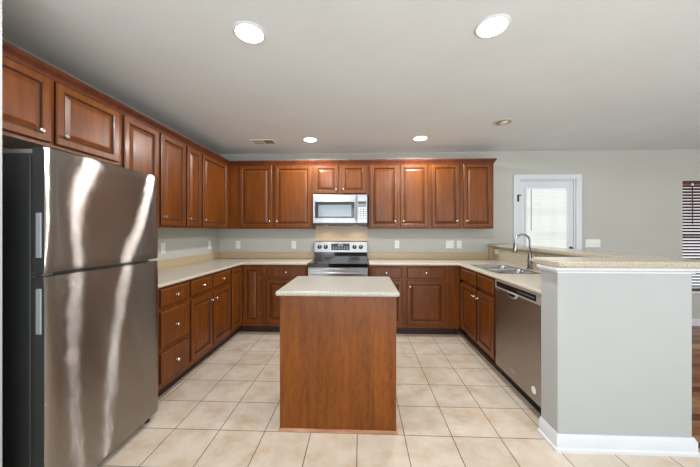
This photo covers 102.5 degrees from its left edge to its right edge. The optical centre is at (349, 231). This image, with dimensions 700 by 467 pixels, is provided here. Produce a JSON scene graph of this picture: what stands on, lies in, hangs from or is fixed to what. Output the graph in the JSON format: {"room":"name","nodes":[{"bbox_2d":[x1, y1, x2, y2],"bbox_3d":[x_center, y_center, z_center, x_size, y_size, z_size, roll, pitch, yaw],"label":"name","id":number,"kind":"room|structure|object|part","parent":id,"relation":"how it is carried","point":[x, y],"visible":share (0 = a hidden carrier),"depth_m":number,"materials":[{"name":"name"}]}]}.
{"room":"kitchen","nodes":[
{"label":"kitchen","id":0,"kind":"room"},
{"bbox_2d":[0,0,1,466],"bbox_3d":[-1.814,0.090,1.167,0.604,2.520,0.130,0,0,2],"label":"wall","id":1,"kind":"structure","parent":0,"point":[0,0],"depth_m":1.22,"materials":[{"name":"grey paint"}]},
{"bbox_2d":[2,37,218,260],"bbox_3d":[-2.222,0.090,-0.264,0.100,2.520,9.300,0,0,2],"label":"wall","id":2,"kind":"structure","parent":0,"point":[180,242],"depth_m":3.37,"materials":[{"name":"beige paint"}]},
{"bbox_2d":[2,55,118,165],"bbox_3d":[-1.924,-0.720,1.713,0.336,0.430,0.941,0,0,2],"label":"upper cabinet","id":3,"kind":"object","parent":2,"relation":"attached to","point":[38,110],"visible":0.99,"depth_m":1.71,"materials":[{"name":"brown wood"}]},
{"bbox_3d":[-1.803,-0.720,1.477,0.019,0.384,0.412,0,0,2],"label":"door","id":4,"kind":"part","parent":3,"relation":"part of","materials":[{"name":"brown wood"}]},
{"bbox_3d":[-1.786,-0.720,1.934,0.019,0.384,0.445,0,0,2],"label":"door","id":5,"kind":"part","parent":3,"relation":"part of","materials":[{"name":"brown wood"}]},
{"bbox_2d":[119,113,157,177],"bbox_3d":[-1.898,-0.485,2.390,0.336,0.900,0.411,0,0,2],"label":"upper cabinet","id":6,"kind":"object","parent":2,"relation":"attached to","point":[138,142],"visible":0.13,"depth_m":2.33,"materials":[{"name":"brown wood"}]},
{"bbox_2d":[161,243,165,253],"bbox_3d":[-2.037,0.185,3.067,0.008,0.116,0.070,0,0,2],"label":"wall outlet","id":7,"kind":"object","parent":2,"relation":"attached to","point":[163,245],"visible":1,"depth_m":3.06,"materials":[{"name":"white plastic"}]},
{"bbox_2d":[158,132,185,227],"bbox_3d":[-1.882,-0.485,2.796,0.336,0.900,0.397,0,0,2],"label":"upper cabinet","id":8,"kind":"object","parent":2,"relation":"attached to","point":[171,153],"visible":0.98,"depth_m":2.75,"materials":[{"name":"brown wood"}]},
{"bbox_2d":[185,146,201,227],"bbox_3d":[-1.869,-0.485,3.145,0.336,0.900,0.298,0,0,2],"label":"upper cabinet","id":9,"kind":"object","parent":2,"relation":"attached to","point":[193,157],"visible":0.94,"depth_m":3.11,"materials":[{"name":"brown wood"}]},
{"bbox_2d":[194,153,227,228],"bbox_3d":[-1.844,-0.485,3.784,0.336,0.900,0.977,0,0,2],"label":"upper cabinet","id":10,"kind":"object","parent":2,"relation":"attached to","point":[214,172],"visible":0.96,"depth_m":3.56,"materials":[{"name":"brown wood"}]},
{"bbox_2d":[158,252,314,269],"bbox_3d":[-1.303,0.362,3.173,1.466,0.094,2.159,0,0,2],"label":"backsplash","id":11,"kind":"structure","parent":2,"relation":"attached to","point":[162,264],"depth_m":4.21,"materials":[{"name":"beige stone"}]},
{"bbox_2d":[2,0,699,153],"bbox_3d":[2.055,-1.210,-0.430,8.660,0.080,9.300,0,0,2],"label":"ceiling","id":12,"kind":"structure","parent":0,"point":[351,76],"depth_m":1.98,"materials":[{"name":"paint"}]},
{"bbox_2d":[232,21,266,43],"bbox_3d":[-0.592,-1.162,1.656,0.192,0.015,0.192,0,0,2],"label":"recessed light","id":13,"kind":"object","parent":12,"relation":"in","point":[246,31],"visible":1,"depth_m":1.64,"materials":[{"name":"white paint"}]},
{"bbox_2d":[249,139,277,144],"bbox_3d":[-1.127,-1.165,3.677,0.320,0.009,0.200,0,0,2],"label":"ceiling vent","id":14,"kind":"object","parent":12,"relation":"in","point":[254,141],"visible":1,"depth_m":3.67,"materials":[{"name":"white plastic"}]},
{"bbox_2d":[303,137,317,141],"bbox_3d":[-0.506,-1.162,3.582,0.192,0.015,0.192,0,0,2],"label":"recessed light","id":15,"kind":"object","parent":12,"relation":"in","point":[307,139],"visible":1,"depth_m":3.55,"materials":[{"name":"white paint"}]},
{"bbox_2d":[413,135,427,140],"bbox_3d":[0.883,-1.162,3.528,0.192,0.015,0.192,0,0,2],"label":"recessed light","id":16,"kind":"object","parent":12,"relation":"in","point":[422,137],"visible":1,"depth_m":3.50,"materials":[{"name":"white paint"}]},
{"bbox_2d":[474,14,511,37],"bbox_3d":[0.812,-1.162,1.606,0.192,0.015,0.192,0,0,2],"label":"recessed light","id":17,"kind":"object","parent":12,"relation":"in","point":[491,26],"visible":1,"depth_m":1.58,"materials":[{"name":"white paint"}]},
{"bbox_2d":[493,118,513,125],"bbox_3d":[1.639,-1.160,3.008,0.196,0.035,0.196,0,0,2],"label":"recessed light","id":18,"kind":"object","parent":12,"relation":"in","point":[505,121],"visible":1,"depth_m":2.98,"materials":[{"name":"beige metal"}]},
{"bbox_2d":[96,323,699,466],"bbox_3d":[2.055,1.380,-0.430,8.660,0.060,9.300,0,0,2],"label":"floor","id":19,"kind":"structure","parent":0,"point":[454,408],"depth_m":1.97,"materials":[{"name":"tile"}]},
{"bbox_2d":[2,147,157,466],"bbox_3d":[-1.729,0.479,1.685,0.673,1.742,0.737,0,0,2],"label":"refrigerator","id":20,"kind":"object","parent":19,"relation":"on","point":[80,234],"visible":1,"depth_m":1.43,"materials":[{"name":"grey metal"}]},
{"bbox_3d":[-1.450,0.375,1.310,0.028,0.214,0.010,0,0,2],"label":"handle","id":21,"kind":"part","parent":20,"relation":"part of","materials":[{"name":"silver metal"}]},
{"bbox_3d":[-1.450,0.019,1.310,0.028,0.212,0.010,0,0,2],"label":"handle","id":22,"kind":"part","parent":20,"relation":"part of","materials":[{"name":"silver metal"}]},
{"bbox_3d":[-1.430,0.755,1.675,0.075,1.083,0.733,0,0,2],"label":"door","id":23,"kind":"part","parent":20,"relation":"part of","materials":[{"name":"silver metal"}]},
{"bbox_3d":[-1.430,-0.099,1.675,0.075,0.587,0.733,0,0,2],"label":"freezer door","id":24,"kind":"part","parent":20,"relation":"part of","materials":[{"name":"silver metal"}]},
{"bbox_2d":[158,280,188,396],"bbox_3d":[-1.748,0.896,2.347,0.634,0.908,0.453,0,0,2],"label":"base cabinet","id":25,"kind":"object","parent":19,"relation":"on","point":[173,300],"visible":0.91,"depth_m":2.33,"materials":[{"name":"brown wood"}]},
{"bbox_3d":[-1.468,1.077,2.367,0.019,0.237,0.356,0,0,2],"label":"drawer","id":26,"kind":"part","parent":25,"relation":"part of","materials":[{"name":"brown wood"}]},
{"bbox_3d":[-1.468,0.779,2.367,0.019,0.282,0.356,0,0,2],"label":"drawer","id":27,"kind":"part","parent":25,"relation":"part of","materials":[{"name":"brown wood"}]},
{"bbox_3d":[-1.468,0.529,2.367,0.019,0.138,0.356,0,0,2],"label":"drawer","id":28,"kind":"part","parent":25,"relation":"part of","materials":[{"name":"brown wood"}]},
{"bbox_2d":[181,268,230,377],"bbox_3d":[-1.724,0.896,2.978,0.634,0.908,0.805,0,0,2],"label":"base cabinet","id":29,"kind":"object","parent":19,"relation":"on","point":[210,294],"visible":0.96,"depth_m":2.86,"materials":[{"name":"brown wood"}]},
{"bbox_3d":[-1.453,0.529,2.766,0.019,0.138,0.369,0,0,2],"label":"drawer","id":30,"kind":"part","parent":29,"relation":"part of","materials":[{"name":"brown wood"}]},
{"bbox_3d":[-1.453,0.919,2.766,0.019,0.562,0.369,0,0,2],"label":"door","id":31,"kind":"part","parent":29,"relation":"part of","materials":[{"name":"brown wood"}]},
{"bbox_3d":[-1.437,0.529,3.161,0.019,0.138,0.375,0,0,2],"label":"drawer","id":32,"kind":"part","parent":29,"relation":"part of","materials":[{"name":"brown wood"}]},
{"bbox_3d":[-1.437,0.919,3.161,0.019,0.562,0.375,0,0,2],"label":"door","id":33,"kind":"part","parent":29,"relation":"part of","materials":[{"name":"brown wood"}]},
{"bbox_2d":[224,265,263,342],"bbox_3d":[-1.583,0.896,3.821,0.857,0.908,0.886,0,0,2],"label":"base cabinet","id":34,"kind":"object","parent":19,"relation":"on","point":[245,280],"visible":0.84,"depth_m":3.68,"materials":[{"name":"brown wood"}]},
{"bbox_2d":[158,252,314,287],"bbox_3d":[-1.303,0.378,3.173,1.466,0.125,2.159,0,0,2],"label":"countertop","id":35,"kind":"structure","parent":34,"relation":"on","point":[176,270],"depth_m":3.65,"materials":[{"name":"stone"}]},
{"bbox_3d":[-1.423,0.831,3.535,0.019,0.738,0.283,0,0,2],"label":"door","id":36,"kind":"part","parent":34,"relation":"part of","materials":[{"name":"brown wood"}]},
{"bbox_3d":[-1.286,0.831,3.688,0.228,0.738,0.019,0,0,2],"label":"door","id":37,"kind":"part","parent":34,"relation":"part of","materials":[{"name":"brown wood"}]},
{"bbox_2d":[262,265,307,331],"bbox_3d":[-0.845,0.896,3.932,0.603,0.908,0.598,0,0,2],"label":"base cabinet","id":38,"kind":"object","parent":19,"relation":"on","point":[274,277],"visible":0.54,"depth_m":3.67,"materials":[{"name":"brown wood"}]},
{"bbox_3d":[-0.833,0.919,3.670,0.520,0.562,0.019,0,0,2],"label":"door","id":39,"kind":"part","parent":38,"relation":"part of","materials":[{"name":"brown wood"}]},
{"bbox_3d":[-0.833,0.533,3.670,0.520,0.143,0.019,0,0,2],"label":"drawer","id":40,"kind":"part","parent":38,"relation":"part of","materials":[{"name":"brown wood"}]},
{"bbox_2d":[278,296,397,434],"bbox_3d":[-0.072,0.891,2.177,0.801,0.917,0.599,0,0,2],"label":"kitchen island","id":41,"kind":"object","parent":19,"relation":"on","point":[338,353],"visible":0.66,"depth_m":1.89,"materials":[{"name":"brown wood"}]},
{"bbox_2d":[275,276,399,296],"bbox_3d":[-0.074,0.416,2.177,0.827,0.032,0.655,0,0,2],"label":"island countertop","id":42,"kind":"structure","parent":41,"relation":"on","point":[346,286],"depth_m":2.00,"materials":[{"name":"stone"}]},
{"bbox_2d":[307,241,368,275],"bbox_3d":[-0.144,0.748,3.870,0.782,1.205,0.657,0,0,2],"label":"range","id":43,"kind":"object","parent":19,"relation":"on","point":[332,258],"visible":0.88,"depth_m":4.08,"materials":[{"name":"metal"}]},
{"bbox_3d":[-0.156,0.535,3.568,0.670,0.024,0.053,0,0,2],"label":"handle","id":44,"kind":"part","parent":43,"relation":"part of","materials":[{"name":"metal"}]},
{"bbox_3d":[-0.155,0.789,3.614,0.770,0.622,0.040,0,0,2],"label":"oven door","id":45,"kind":"part","parent":43,"relation":"part of","materials":[{"name":"metal"}]},
{"bbox_2d":[307,259,368,267],"bbox_3d":[-0.145,0.438,3.846,0.782,0.052,0.525,0,0,2],"label":"cooktop","id":46,"kind":"object","parent":43,"relation":"in","point":[316,263],"depth_m":3.60,"materials":[{"name":"black glass"}]},
{"bbox_3d":[-0.134,0.227,4.146,0.776,0.164,0.104,0,0,2],"label":"control panel","id":47,"kind":"part","parent":43,"relation":"part of","materials":[{"name":"metal"}]},
{"bbox_2d":[368,262,403,333],"bbox_3d":[0.480,0.896,3.880,0.445,0.908,0.598,0,0,2],"label":"base cabinet","id":48,"kind":"object","parent":19,"relation":"on","point":[395,272],"visible":0.44,"depth_m":3.61,"materials":[{"name":"brown wood"}]},
{"bbox_3d":[0.467,0.533,3.619,0.400,0.143,0.019,0,0,2],"label":"drawer","id":49,"kind":"part","parent":48,"relation":"part of","materials":[{"name":"brown wood"}]},
{"bbox_3d":[0.467,0.919,3.619,0.400,0.562,0.019,0,0,2],"label":"door","id":50,"kind":"part","parent":48,"relation":"part of","materials":[{"name":"brown wood"}]},
{"bbox_2d":[403,266,458,334],"bbox_3d":[1.057,0.896,3.857,0.705,0.908,0.598,0,0,2],"label":"base cabinet","id":51,"kind":"object","parent":19,"relation":"on","point":[431,293],"visible":0.95,"depth_m":3.60,"materials":[{"name":"brown wood"}]},
{"bbox_3d":[0.974,0.533,3.599,0.485,0.143,0.019,0,0,2],"label":"drawer","id":52,"kind":"part","parent":51,"relation":"part of","materials":[{"name":"brown wood"}]},
{"bbox_3d":[0.974,0.919,3.599,0.485,0.562,0.019,0,0,2],"label":"door","id":53,"kind":"part","parent":51,"relation":"part of","materials":[{"name":"brown wood"}]},
{"bbox_2d":[460,266,503,375],"bbox_3d":[1.650,0.896,3.095,0.634,0.908,0.973,0,0,2],"label":"base cabinet","id":54,"kind":"object","parent":19,"relation":"on","point":[477,290],"visible":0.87,"depth_m":2.96,"materials":[{"name":"brown wood"}]},
{"bbox_3d":[1.378,0.919,3.274,0.019,0.562,0.450,0,0,2],"label":"door","id":55,"kind":"part","parent":54,"relation":"part of","materials":[{"name":"brown wood"}]},
{"bbox_2d":[368,246,574,294],"bbox_3d":[1.135,0.332,3.033,1.826,0.217,2.248,0,0,2],"label":"countertop","id":56,"kind":"structure","parent":54,"relation":"on","point":[531,282],"depth_m":3.62,"materials":[{"name":"stone"}]},
{"bbox_3d":[2.055,0.316,4.093,0.068,0.186,0.059,0,0,2],"label":"panel","id":57,"kind":"part","parent":56,"relation":"part of","materials":[{"name":"beige stone"}]},
{"bbox_2d":[472,265,540,273],"bbox_3d":[1.653,0.494,3.048,0.415,0.177,0.700,0,0,2],"label":"sink","id":58,"kind":"object","parent":56,"relation":"in","point":[500,269],"visible":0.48,"depth_m":3.03,"materials":[{"name":"silver metal"}]},
{"bbox_3d":[1.659,0.494,3.211,0.357,0.176,0.305,0,0,2],"label":"bowl","id":59,"kind":"part","parent":58,"relation":"part of","materials":[{"name":"silver metal"}]},
{"bbox_3d":[1.646,0.494,2.885,0.357,0.176,0.305,0,0,2],"label":"bowl","id":60,"kind":"part","parent":58,"relation":"part of","materials":[{"name":"silver metal"}]},
{"bbox_2d":[512,233,537,269],"bbox_3d":[1.882,0.216,3.034,0.254,0.386,0.068,0,0,2],"label":"faucet","id":61,"kind":"object","parent":56,"relation":"on","point":[529,258],"visible":0.94,"depth_m":3.02,"materials":[{"name":"silver metal"}]},
{"bbox_3d":[1.865,0.152,3.035,0.177,0.256,0.023,0,0,2],"label":"spout","id":62,"kind":"part","parent":61,"relation":"part of","materials":[{"name":"silver metal"}]},
{"bbox_3d":[1.361,0.919,2.825,0.019,0.562,0.372,0,0,2],"label":"door","id":63,"kind":"part","parent":54,"relation":"part of","materials":[{"name":"brown wood"}]},
{"bbox_2d":[495,279,540,413],"bbox_3d":[1.627,0.897,2.273,0.606,0.906,0.659,0,0,2],"label":"dishwasher","id":64,"kind":"object","parent":19,"relation":"on","point":[518,310],"visible":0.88,"depth_m":2.22,"materials":[{"name":"metal"}]},
{"bbox_3d":[1.350,0.482,2.284,0.028,0.076,0.659,0,0,2],"label":"control panel","id":65,"kind":"part","parent":64,"relation":"part of","materials":[{"name":"silver metal"}]},
{"bbox_2d":[219,149,699,322],"bbox_3d":[2.284,0.090,4.174,8.560,2.520,0.120,0,0,2],"label":"wall","id":66,"kind":"structure","parent":0,"point":[632,200],"depth_m":4.07,"materials":[{"name":"beige paint"}]},
{"bbox_2d":[236,241,239,248],"bbox_3d":[-1.700,0.205,4.265,0.070,0.116,0.008,0,0,2],"label":"wall outlet","id":67,"kind":"object","parent":66,"relation":"attached to","point":[237,242],"visible":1,"depth_m":4.26,"materials":[{"name":"white plastic"}]},
{"bbox_2d":[228,165,315,228],"bbox_3d":[-1.114,-0.485,4.066,1.191,0.900,0.356,0,0,2],"label":"upper cabinet","id":68,"kind":"object","parent":66,"relation":"attached to","point":[259,197],"visible":0.98,"depth_m":3.92,"materials":[{"name":"brown wood"}]},
{"bbox_3d":[-1.320,-0.483,3.934,0.455,0.857,0.019,0,0,2],"label":"door","id":69,"kind":"part","parent":68,"relation":"part of","materials":[{"name":"brown wood"}]},
{"bbox_3d":[-0.793,-0.483,3.913,0.510,0.857,0.019,0,0,2],"label":"door","id":70,"kind":"part","parent":68,"relation":"part of","materials":[{"name":"brown wood"}]},
{"bbox_2d":[292,241,295,248],"bbox_3d":[-0.846,0.205,4.231,0.070,0.116,0.008,0,0,2],"label":"wall outlet","id":71,"kind":"object","parent":66,"relation":"attached to","point":[293,242],"visible":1,"depth_m":4.23,"materials":[{"name":"white plastic"}]},
{"bbox_2d":[313,165,368,197],"bbox_3d":[-0.128,-0.719,4.028,0.778,0.433,0.356,0,0,2],"label":"upper cabinet","id":72,"kind":"object","parent":66,"relation":"attached to","point":[327,179],"visible":0.99,"depth_m":3.88,"materials":[{"name":"brown wood"}]},
{"bbox_3d":[-0.330,-0.717,3.895,0.327,0.390,0.019,0,0,2],"label":"door","id":73,"kind":"part","parent":72,"relation":"part of","materials":[{"name":"brown wood"}]},
{"bbox_2d":[313,195,366,225],"bbox_3d":[-0.130,-0.289,3.979,0.740,0.414,0.439,0,0,2],"label":"microwave","id":74,"kind":"object","parent":72,"relation":"attached to","point":[328,210],"visible":1,"depth_m":3.81,"materials":[{"name":"silver plastic"}]},
{"bbox_3d":[0.080,-0.302,3.776,0.022,0.317,0.050,0,0,2],"label":"handle","id":75,"kind":"part","parent":74,"relation":"part of","materials":[{"name":"metal"}]},
{"bbox_3d":[0.165,-0.302,3.811,0.138,0.387,0.029,0,0,2],"label":"control panel","id":76,"kind":"part","parent":74,"relation":"part of","materials":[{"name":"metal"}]},
{"bbox_3d":[0.050,-0.717,3.881,0.338,0.390,0.019,0,0,2],"label":"door","id":77,"kind":"part","parent":72,"relation":"part of","materials":[{"name":"brown wood"}]},
{"bbox_2d":[316,226,367,259],"bbox_3d":[-0.122,0.179,4.204,0.772,0.522,0.008,0,0,2],"label":"backsplash panel","id":78,"kind":"object","parent":66,"relation":"attached to","point":[323,233],"visible":0.36,"depth_m":4.20,"materials":[{"name":"beige laminate"}]},
{"bbox_2d":[395,240,398,247],"bbox_3d":[0.698,0.195,4.171,0.070,0.116,0.008,0,0,2],"label":"wall outlet","id":79,"kind":"object","parent":66,"relation":"attached to","point":[396,241],"visible":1,"depth_m":4.17,"materials":[{"name":"white plastic"}]},
{"bbox_2d":[368,164,428,228],"bbox_3d":[0.675,-0.485,3.997,0.825,0.900,0.356,0,0,2],"label":"upper cabinet","id":80,"kind":"object","parent":66,"relation":"attached to","point":[398,197],"visible":0.98,"depth_m":3.85,"materials":[{"name":"brown wood"}]},
{"bbox_3d":[0.466,-0.483,3.864,0.380,0.857,0.019,0,0,2],"label":"door","id":81,"kind":"part","parent":80,"relation":"part of","materials":[{"name":"brown wood"}]},
{"bbox_3d":[0.878,-0.483,3.848,0.369,0.857,0.019,0,0,2],"label":"door","id":82,"kind":"part","parent":80,"relation":"part of","materials":[{"name":"brown wood"}]},
{"bbox_2d":[368,252,487,258],"bbox_3d":[1.144,0.362,4.148,1.757,0.094,0.019,0,0,2],"label":"backsplash","id":83,"kind":"structure","parent":66,"relation":"attached to","point":[371,255],"depth_m":4.14,"materials":[{"name":"beige stone"}]},
{"bbox_2d":[446,240,453,247],"bbox_3d":[1.472,0.195,4.138,0.117,0.116,0.016,0,0,2],"label":"light switch","id":84,"kind":"object","parent":66,"relation":"attached to","point":[449,243],"visible":1,"depth_m":4.14,"materials":[{"name":"white plastic"}]},
{"bbox_2d":[457,241,461,247],"bbox_3d":[1.607,0.195,4.136,0.070,0.116,0.008,0,0,2],"label":"wall outlet","id":85,"kind":"object","parent":66,"relation":"attached to","point":[459,243],"visible":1,"depth_m":4.13,"materials":[{"name":"white plastic"}]},
{"bbox_2d":[429,164,492,228],"bbox_3d":[1.522,-0.485,3.963,0.866,0.900,0.356,0,0,2],"label":"upper cabinet","id":86,"kind":"object","parent":66,"relation":"attached to","point":[460,195],"visible":0.98,"depth_m":3.82,"materials":[{"name":"brown wood"}]},
{"bbox_2d":[2,40,496,165],"bbox_3d":[0.086,-0.951,2.681,3.700,0.065,3.034,0,0,2],"label":"crown molding","id":87,"kind":"structure","parent":86,"relation":"attached to","point":[9,51],"depth_m":2.58,"materials":[{"name":"brown wood"}]},
{"bbox_3d":[1.303,-0.483,3.832,0.370,0.857,0.019,0,0,2],"label":"door","id":88,"kind":"part","parent":86,"relation":"part of","materials":[{"name":"brown wood"}]},
{"bbox_3d":[1.735,-0.483,3.815,0.380,0.857,0.019,0,0,2],"label":"door","id":89,"kind":"part","parent":86,"relation":"part of","materials":[{"name":"brown wood"}]},
{"bbox_2d":[513,174,581,249],"bbox_3d":[2.868,0.263,4.124,0.966,2.175,0.172,0,0,2],"label":"door","id":90,"kind":"structure","parent":66,"relation":"in","point":[543,213],"depth_m":4.10,"materials":[{"name":"white paint"}]},
{"bbox_2d":[527,189,566,247],"bbox_3d":[2.870,0.225,4.107,0.580,1.690,0.004,0,0,2],"label":"window shade","id":91,"kind":"object","parent":90,"relation":"attached to","point":[546,208],"depth_m":4.11,"materials":[{"name":"white fabric"}]},
{"bbox_3d":[2.870,0.225,4.115,0.625,1.750,0.052,0,0,2],"label":"glazing frame","id":92,"kind":"part","parent":90,"relation":"part of","materials":[{"name":"white paint"}]},
{"bbox_2d":[585,239,599,246],"bbox_3d":[3.496,0.170,4.058,0.195,0.101,0.015,0,0,2],"label":"light switch","id":93,"kind":"object","parent":66,"relation":"attached to","point":[588,242],"visible":1,"depth_m":4.05,"materials":[{"name":"white plastic"}]},
{"bbox_2d":[683,236,699,293],"bbox_3d":[5.283,0.083,4.037,1.116,1.604,0.140,0,0,2],"label":"window","id":94,"kind":"structure","parent":66,"relation":"in","point":[693,292],"depth_m":4.08,"materials":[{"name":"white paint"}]},
{"bbox_2d":[683,181,699,290],"bbox_3d":[5.282,0.066,4.014,1.044,1.566,0.077,0,0,2],"label":"window blind","id":95,"kind":"object","parent":94,"relation":"attached to","point":[687,222],"visible":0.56,"depth_m":4.04,"materials":[{"name":"brown wood"}]},
{"bbox_3d":[5.283,-0.694,4.026,1.044,0.047,0.053,0,0,2],"label":"head rail","id":96,"kind":"part","parent":95,"relation":"part of","materials":[{"name":"brown wood"}]},
{"bbox_2d":[692,319,699,325],"bbox_3d":[4.955,1.300,4.003,3.210,0.100,0.014,0,0,2],"label":"baseboard","id":97,"kind":"structure","parent":66,"relation":"attached to","point":[695,322],"depth_m":4.00,"materials":[{"name":"white paint"}]},
{"bbox_2d":[541,264,691,436],"bbox_3d":[1.684,0.786,1.803,0.795,1.128,0.165,0,0,2],"label":"wall","id":98,"kind":"structure","parent":0,"point":[616,348],"depth_m":1.72,"materials":[{"name":"grey paint"}]},
{"bbox_2d":[493,247,574,268],"bbox_3d":[2.038,0.316,2.968,0.016,0.186,2.187,0,0,2],"label":"backsplash","id":99,"kind":"structure","parent":98,"relation":"attached to","point":[505,254],"depth_m":3.44,"materials":[{"name":"stone"}]},
{"bbox_3d":[2.088,0.786,2.996,0.080,1.128,2.250,0,0,2],"label":"wall","id":100,"kind":"structure","parent":0,"visible":0},
{"bbox_2d":[488,244,699,268],"bbox_3d":[1.807,0.202,2.896,0.995,0.040,2.469,0,0,2],"label":"bar","id":101,"kind":"object","parent":100,"relation":"on","point":[583,258],"visible":1,"depth_m":1.81,"materials":[{"name":"stone"}]},
{"bbox_2d":[536,264,699,273],"bbox_3d":[1.727,0.240,2.912,0.856,0.035,2.444,0,0,2],"label":"trim","id":102,"kind":"structure","parent":100,"relation":"attached to","point":[541,267],"depth_m":1.70,"materials":[{"name":"white paint"}]},
{"bbox_2d":[537,416,699,456],"bbox_3d":[1.727,1.300,2.914,0.848,0.100,2.440,0,0,2],"label":"baseboard","id":103,"kind":"structure","parent":100,"relation":"attached to","point":[560,443],"depth_m":1.71,"materials":[{"name":"white paint"}]}
]}

